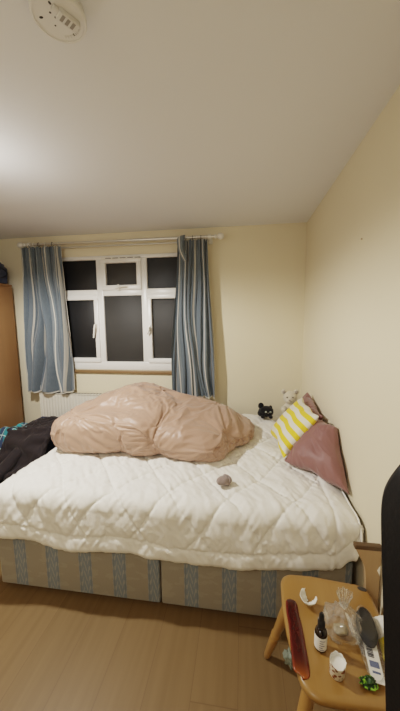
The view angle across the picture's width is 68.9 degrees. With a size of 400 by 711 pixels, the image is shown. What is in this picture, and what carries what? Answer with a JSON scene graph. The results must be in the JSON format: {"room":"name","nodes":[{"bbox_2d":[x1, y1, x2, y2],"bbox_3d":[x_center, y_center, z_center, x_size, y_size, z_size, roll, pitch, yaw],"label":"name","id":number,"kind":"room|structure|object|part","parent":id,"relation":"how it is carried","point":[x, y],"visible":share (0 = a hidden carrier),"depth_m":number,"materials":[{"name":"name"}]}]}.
{"room":"bedroom","nodes":[
{"label":"bedroom","id":0,"kind":"room"},
{"bbox_2d":[0,222,306,422],"bbox_3d":[-0.741,-0.030,3.042,3.460,2.367,0.120,0,7,8],"label":"wall","id":1,"kind":"structure","parent":0,"point":[257,272],"depth_m":2.78,"materials":[{"name":"beige paint"}]},
{"bbox_2d":[39,392,102,416],"bbox_3d":[-0.876,0.777,3.055,1.641,0.766,0.094,0,7,8],"label":"radiator","id":2,"kind":"object","parent":1,"relation":"attached to","point":[57,404],"visible":0.18,"depth_m":3.06,"materials":[{"name":"metal"}]},
{"bbox_2d":[39,392,102,395],"bbox_3d":[-0.899,0.403,2.997,1.605,0.008,0.067,0,7,8],"label":"grille","id":3,"kind":"object","parent":2,"relation":"attached to","point":[57,393],"depth_m":3.04,"materials":[{"name":"metal"}]},
{"bbox_2d":[62,253,176,369],"bbox_3d":[-0.784,-0.420,2.932,1.476,1.143,0.121,0,7,8],"label":"window","id":4,"kind":"structure","parent":1,"relation":"in","point":[120,308],"depth_m":2.95,"materials":[{"name":"white plastic"}]},
{"bbox_3d":[-1.254,-0.812,2.977,0.448,0.300,0.010,0,7,8],"label":"pane","id":5,"kind":"part","parent":4,"relation":"part of","materials":[{"name":"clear glass"}]},
{"bbox_3d":[-1.249,-0.274,3.045,0.372,0.598,0.010,0,7,8],"label":"pane","id":6,"kind":"part","parent":4,"relation":"part of","materials":[{"name":"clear glass"}]},
{"bbox_3d":[-1.251,-0.271,3.026,0.456,0.682,0.044,0,7,8],"label":"sash","id":7,"kind":"part","parent":4,"relation":"part of","materials":[{"name":"white plastic"}]},
{"bbox_3d":[-1.063,-0.256,2.956,0.030,0.156,0.049,4,8,31],"label":"handle","id":8,"kind":"part","parent":4,"relation":"part of","materials":[{"name":"white plastic"}]},
{"bbox_2d":[101,256,139,259],"bbox_3d":[-0.781,-0.953,2.853,0.390,0.023,0.024,0,7,8],"label":"vent","id":9,"kind":"object","parent":4,"relation":"attached to","point":[102,257],"depth_m":2.85,"materials":[{"name":"plastic"}]},
{"bbox_3d":[-0.778,-0.806,2.890,0.415,0.308,0.044,0,7,8],"label":"sash","id":10,"kind":"part","parent":4,"relation":"part of","materials":[{"name":"white plastic"}]},
{"bbox_3d":[-0.776,-0.809,2.908,0.327,0.220,0.010,0,7,8],"label":"pane","id":11,"kind":"part","parent":4,"relation":"part of","materials":[{"name":"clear glass"}]},
{"bbox_3d":[-0.770,-0.270,2.976,0.407,0.674,0.010,0,7,8],"label":"pane","id":12,"kind":"part","parent":4,"relation":"part of","materials":[{"name":"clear glass"}]},
{"bbox_3d":[-0.302,-0.264,2.890,0.439,0.682,0.044,0,7,8],"label":"sash","id":13,"kind":"part","parent":4,"relation":"part of","materials":[{"name":"white plastic"}]},
{"bbox_3d":[-0.305,-0.805,2.841,0.431,0.300,0.010,0,7,8],"label":"pane","id":14,"kind":"part","parent":4,"relation":"part of","materials":[{"name":"black glass"}]},
{"bbox_3d":[-0.300,-0.266,2.909,0.355,0.598,0.010,0,7,8],"label":"pane","id":15,"kind":"part","parent":4,"relation":"part of","materials":[{"name":"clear glass"}]},
{"bbox_2d":[17,233,223,248],"bbox_3d":[-0.794,-1.082,2.790,2.050,0.088,0.126,0,7,8],"label":"pole","id":16,"kind":"object","parent":1,"relation":"attached to","point":[220,236],"visible":0.89,"depth_m":2.75,"materials":[{"name":"white metal"}]},
{"bbox_2d":[21,242,74,393],"bbox_3d":[-1.555,-0.360,2.949,0.480,1.508,0.148,0,7,8],"label":"curtain","id":17,"kind":"object","parent":16,"relation":"hanging from","point":[47,338],"visible":1,"depth_m":2.92,"materials":[{"name":"fabric"}]},
{"bbox_3d":[-0.799,-1.081,2.757,1.890,0.032,0.027,0,7,8],"label":"rod","id":18,"kind":"part","parent":16,"relation":"part of","materials":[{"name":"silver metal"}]},
{"bbox_3d":[-0.812,-1.061,2.807,1.830,0.019,0.016,0,7,8],"label":"rod","id":19,"kind":"part","parent":16,"relation":"part of","materials":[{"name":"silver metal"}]},
{"bbox_2d":[171,235,214,398],"bbox_3d":[-0.071,-0.339,2.726,0.420,1.511,0.120,0,7,8],"label":"curtain","id":20,"kind":"object","parent":16,"relation":"hanging from","point":[192,353],"visible":0.98,"depth_m":2.72,"materials":[{"name":"fabric"}]},
{"bbox_2d":[74,369,171,373],"bbox_3d":[-0.779,0.168,2.996,1.520,0.030,0.030,0,7,8],"label":"window sill","id":21,"kind":"structure","parent":1,"relation":"attached to","point":[75,371],"depth_m":2.98,"materials":[{"name":"brown wood"}]},
{"bbox_2d":[0,561,339,710],"bbox_3d":[-1.010,1.442,1.248,3.700,0.100,4.087,0,7,8],"label":"floor","id":22,"kind":"structure","parent":0,"point":[61,650],"depth_m":1.33,"materials":[{"name":"brown wood"}]},
{"bbox_2d":[0,283,23,428],"bbox_3d":[-2.237,0.293,2.533,0.612,1.884,1.139,0,7,8],"label":"wardrobe","id":23,"kind":"object","parent":22,"relation":"on","point":[11,410],"visible":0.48,"depth_m":2.90,"materials":[{"name":"brown wood"}]},
{"bbox_2d":[0,263,7,283],"bbox_3d":[-2.217,-0.800,2.721,0.572,0.236,0.586,0,7,8],"label":"bag","id":24,"kind":"object","parent":23,"relation":"on","point":[3,271],"visible":0.98,"depth_m":2.88,"materials":[{"name":"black fabric"}]},
{"bbox_2d":[0,422,26,448],"bbox_3d":[-1.708,0.914,2.554,0.369,0.636,0.402,0,7,8],"label":"plaid shirt","id":25,"kind":"object","parent":22,"relation":"on","point":[3,431],"visible":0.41,"depth_m":2.44,"materials":[{"name":"teal fabric"}]},
{"bbox_2d":[38,416,55,454],"bbox_3d":[-1.416,0.926,2.755,0.514,0.545,0.537,0,7,8],"label":"box","id":26,"kind":"object","parent":22,"relation":"on","point":[51,446],"visible":0.02,"depth_m":2.45,"materials":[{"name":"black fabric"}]},
{"bbox_2d":[0,416,57,483],"bbox_3d":[-1.428,0.878,2.333,0.416,0.557,1.022,0,7,8],"label":"jacket","id":27,"kind":"object","parent":26,"relation":"on","point":[22,446],"visible":0.61,"depth_m":2.32,"materials":[{"name":"brown fabric"}]},
{"bbox_2d":[0,538,352,617],"bbox_3d":[-0.116,0.989,2.188,1.895,0.545,1.360,0,7,8],"label":"bed","id":28,"kind":"object","parent":22,"relation":"on","point":[25,562],"visible":0.34,"depth_m":1.54,"materials":[{"name":"grey fabric"}]},
{"bbox_2d":[0,414,363,571],"bbox_3d":[-0.134,0.821,2.142,1.978,0.396,1.460,0,7,8],"label":"quilt","id":29,"kind":"object","parent":28,"relation":"on","point":[273,514],"visible":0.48,"depth_m":1.50,"materials":[{"name":"white fabric"}]},
{"bbox_2d":[50,382,254,461],"bbox_3d":[-0.317,0.426,2.298,1.497,0.394,0.977,0,7,8],"label":"comforter","id":30,"kind":"object","parent":29,"relation":"on","point":[141,418],"visible":1,"depth_m":1.95,"materials":[{"name":"beige fabric"}]},
{"bbox_2d":[216,474,231,485],"bbox_3d":[0.133,0.685,1.594,0.084,0.059,0.080,0,7,8],"label":"sock","id":31,"kind":"object","parent":29,"relation":"on","point":[224,480],"visible":1,"depth_m":1.57,"materials":[{"name":"beige fabric"}]},
{"bbox_2d":[257,403,272,418],"bbox_3d":[0.595,0.494,2.642,0.143,0.136,0.132,0,7,8],"label":"stuffed toy","id":32,"kind":"object","parent":29,"relation":"on","point":[264,411],"visible":1,"depth_m":2.60,"materials":[{"name":"black fabric"}]},
{"bbox_2d":[281,389,298,412],"bbox_3d":[0.798,0.437,2.558,0.170,0.272,0.187,0,7,8],"label":"plush bear","id":33,"kind":"object","parent":29,"relation":"on","point":[290,397],"visible":0.44,"depth_m":2.54},
{"bbox_2d":[270,398,318,457],"bbox_3d":[0.635,0.471,1.973,0.242,0.267,0.428,0,7,3],"label":"cushion","id":34,"kind":"object","parent":29,"relation":"on","point":[298,418],"visible":0.93,"depth_m":1.86,"materials":[{"name":"yellow fabric"}]},
{"bbox_2d":[302,392,322,420],"bbox_3d":[0.782,0.465,2.166,0.179,0.297,0.494,0,7,8],"label":"pillow","id":35,"kind":"object","parent":29,"relation":"on","point":[308,401],"visible":0.16,"depth_m":2.12,"materials":[{"name":"pink fabric"}]},
{"bbox_2d":[284,419,348,493],"bbox_3d":[0.661,0.546,1.735,0.293,0.273,0.514,0,7,8],"label":"pillow","id":36,"kind":"object","parent":29,"relation":"on","point":[317,451],"visible":0.91,"depth_m":1.65,"materials":[{"name":"pink fabric"}]},
{"bbox_2d":[282,646,292,668],"bbox_3d":[0.406,1.350,1.307,0.068,0.036,0.092,0,7,8],"label":"wrapper","id":37,"kind":"object","parent":22,"relation":"on","point":[287,656],"visible":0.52,"depth_m":1.29,"materials":[{"name":"plastic"}]},
{"bbox_2d":[264,575,385,710],"bbox_3d":[0.465,1.173,1.046,0.422,0.448,0.488,0,7,8],"label":"stool","id":38,"kind":"object","parent":22,"relation":"on","point":[321,689],"visible":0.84,"depth_m":0.96,"materials":[{"name":"brown wood"}]},
{"bbox_3d":[0.341,1.157,1.245,0.044,0.432,0.154,-6,9,-38],"label":"leg","id":39,"kind":"part","parent":38,"relation":"part of","materials":[{"name":"brown wood"}]},
{"bbox_2d":[286,599,309,679],"bbox_3d":[0.328,0.951,0.998,0.053,0.006,0.259,0,7,8],"label":"glasses case","id":40,"kind":"object","parent":38,"relation":"on","point":[300,663],"visible":1,"depth_m":0.97,"materials":[{"name":"red plastic"}]},
{"bbox_3d":[0.298,1.203,0.887,0.154,0.432,0.044,-7,9,-40],"label":"leg","id":41,"kind":"part","parent":38,"relation":"part of","materials":[{"name":"brown wood"}]},
{"bbox_2d":[300,588,316,605],"bbox_3d":[0.406,0.924,1.102,0.056,0.030,0.064,-7,10,-41],"label":"wrapper","id":42,"kind":"object","parent":38,"relation":"on","point":[303,596],"visible":1,"depth_m":1.11,"materials":[{"name":"white plastic"}]},
{"bbox_2d":[314,612,326,652],"bbox_3d":[0.395,0.895,0.950,0.039,0.129,0.040,0,7,8],"label":"dropper bottle","id":43,"kind":"object","parent":38,"relation":"on","point":[320,633],"visible":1,"depth_m":0.94,"materials":[{"name":"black glass"}]},
{"bbox_3d":[0.395,0.918,0.953,0.038,0.082,0.038,0,7,8],"label":"glass","id":44,"kind":"part","parent":43,"relation":"part of","materials":[{"name":"brown glass"}]},
{"bbox_2d":[329,651,346,681],"bbox_3d":[0.414,0.939,0.879,0.047,0.062,0.049,0,7,8],"label":"paper cup","id":45,"kind":"object","parent":38,"relation":"on","point":[337,664],"visible":1,"depth_m":0.87,"materials":[{"name":"white paper"}]},
{"bbox_3d":[0.414,0.923,0.875,0.041,0.007,0.041,0,7,8],"label":"paper lid","id":46,"kind":"part","parent":45,"relation":"part of","materials":[{"name":"white paper"}]},
{"bbox_2d":[317,587,365,656],"bbox_3d":[0.483,0.880,0.990,0.146,0.147,0.167,0,7,8],"label":"plastic bag","id":47,"kind":"object","parent":38,"relation":"on","point":[340,629],"visible":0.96,"depth_m":1.00,"materials":[{"name":"clear plastic"}]},
{"bbox_2d":[359,675,378,690],"bbox_3d":[0.495,0.959,0.854,0.055,0.024,0.034,0,7,8],"label":"packet","id":48,"kind":"object","parent":38,"relation":"on","point":[368,682],"visible":1,"depth_m":0.85,"materials":[{"name":"green plastic"}]},
{"bbox_2d":[356,607,384,685],"bbox_3d":[0.555,0.932,0.957,0.082,0.053,0.245,2,7,16],"label":"brush","id":49,"kind":"object","parent":38,"relation":"on","point":[369,637],"visible":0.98,"depth_m":0.95,"materials":[{"name":"black plastic"}]},
{"bbox_2d":[372,615,383,658],"bbox_3d":[0.610,0.944,0.947,0.043,0.025,0.208,1,7,16],"label":"snack packet","id":50,"kind":"object","parent":38,"relation":"on","point":[378,620],"visible":0.16,"depth_m":0.99,"materials":[{"name":"white plastic"}]},
{"bbox_3d":[0.627,0.937,1.007,0.043,0.023,0.083,1,7,16],"label":"white panel","id":51,"kind":"part","parent":50,"relation":"part of","materials":[{"name":"plastic"}]},
{"bbox_3d":[0.607,0.945,0.940,0.042,0.025,0.070,1,7,16],"label":"yellow panel","id":52,"kind":"part","parent":50,"relation":"part of","materials":[{"name":"yellow plastic"}]},
{"bbox_2d":[353,541,381,608],"bbox_3d":[0.683,1.063,1.244,0.103,0.618,0.087,0,7,8],"label":"wooden stand","id":53,"kind":"object","parent":22,"relation":"on","point":[369,553],"visible":0.41,"depth_m":1.17,"materials":[{"name":"brown wood"}]},
{"bbox_2d":[381,465,399,710],"bbox_3d":[0.299,0.823,0.388,0.446,1.315,0.437,-5,8,-31],"label":"office chair","id":54,"kind":"object","parent":22,"relation":"on","point":[390,505],"visible":1,"depth_m":0.54,"materials":[{"name":"black leather"}]},
{"bbox_2d":[0,0,399,238],"bbox_3d":[-1.035,-1.006,0.941,3.700,0.100,4.087,0,7,8],"label":"ceiling","id":55,"kind":"structure","parent":0,"point":[165,114],"depth_m":1.18,"materials":[{"name":"white paint"}]},
{"bbox_2d":[28,0,86,43],"bbox_3d":[-0.384,-0.922,0.792,0.143,0.043,0.143,0,7,8],"label":"smoke detector","id":56,"kind":"object","parent":55,"relation":"attached to","point":[63,21],"visible":1,"depth_m":0.79,"materials":[{"name":"beige plastic"}]},
{"bbox_2d":[301,85,399,614],"bbox_3d":[0.750,0.231,0.840,0.120,2.367,4.087,0,7,8],"label":"wall","id":57,"kind":"structure","parent":0,"point":[351,357],"depth_m":1.39,"materials":[{"name":"beige paint"}]}
]}

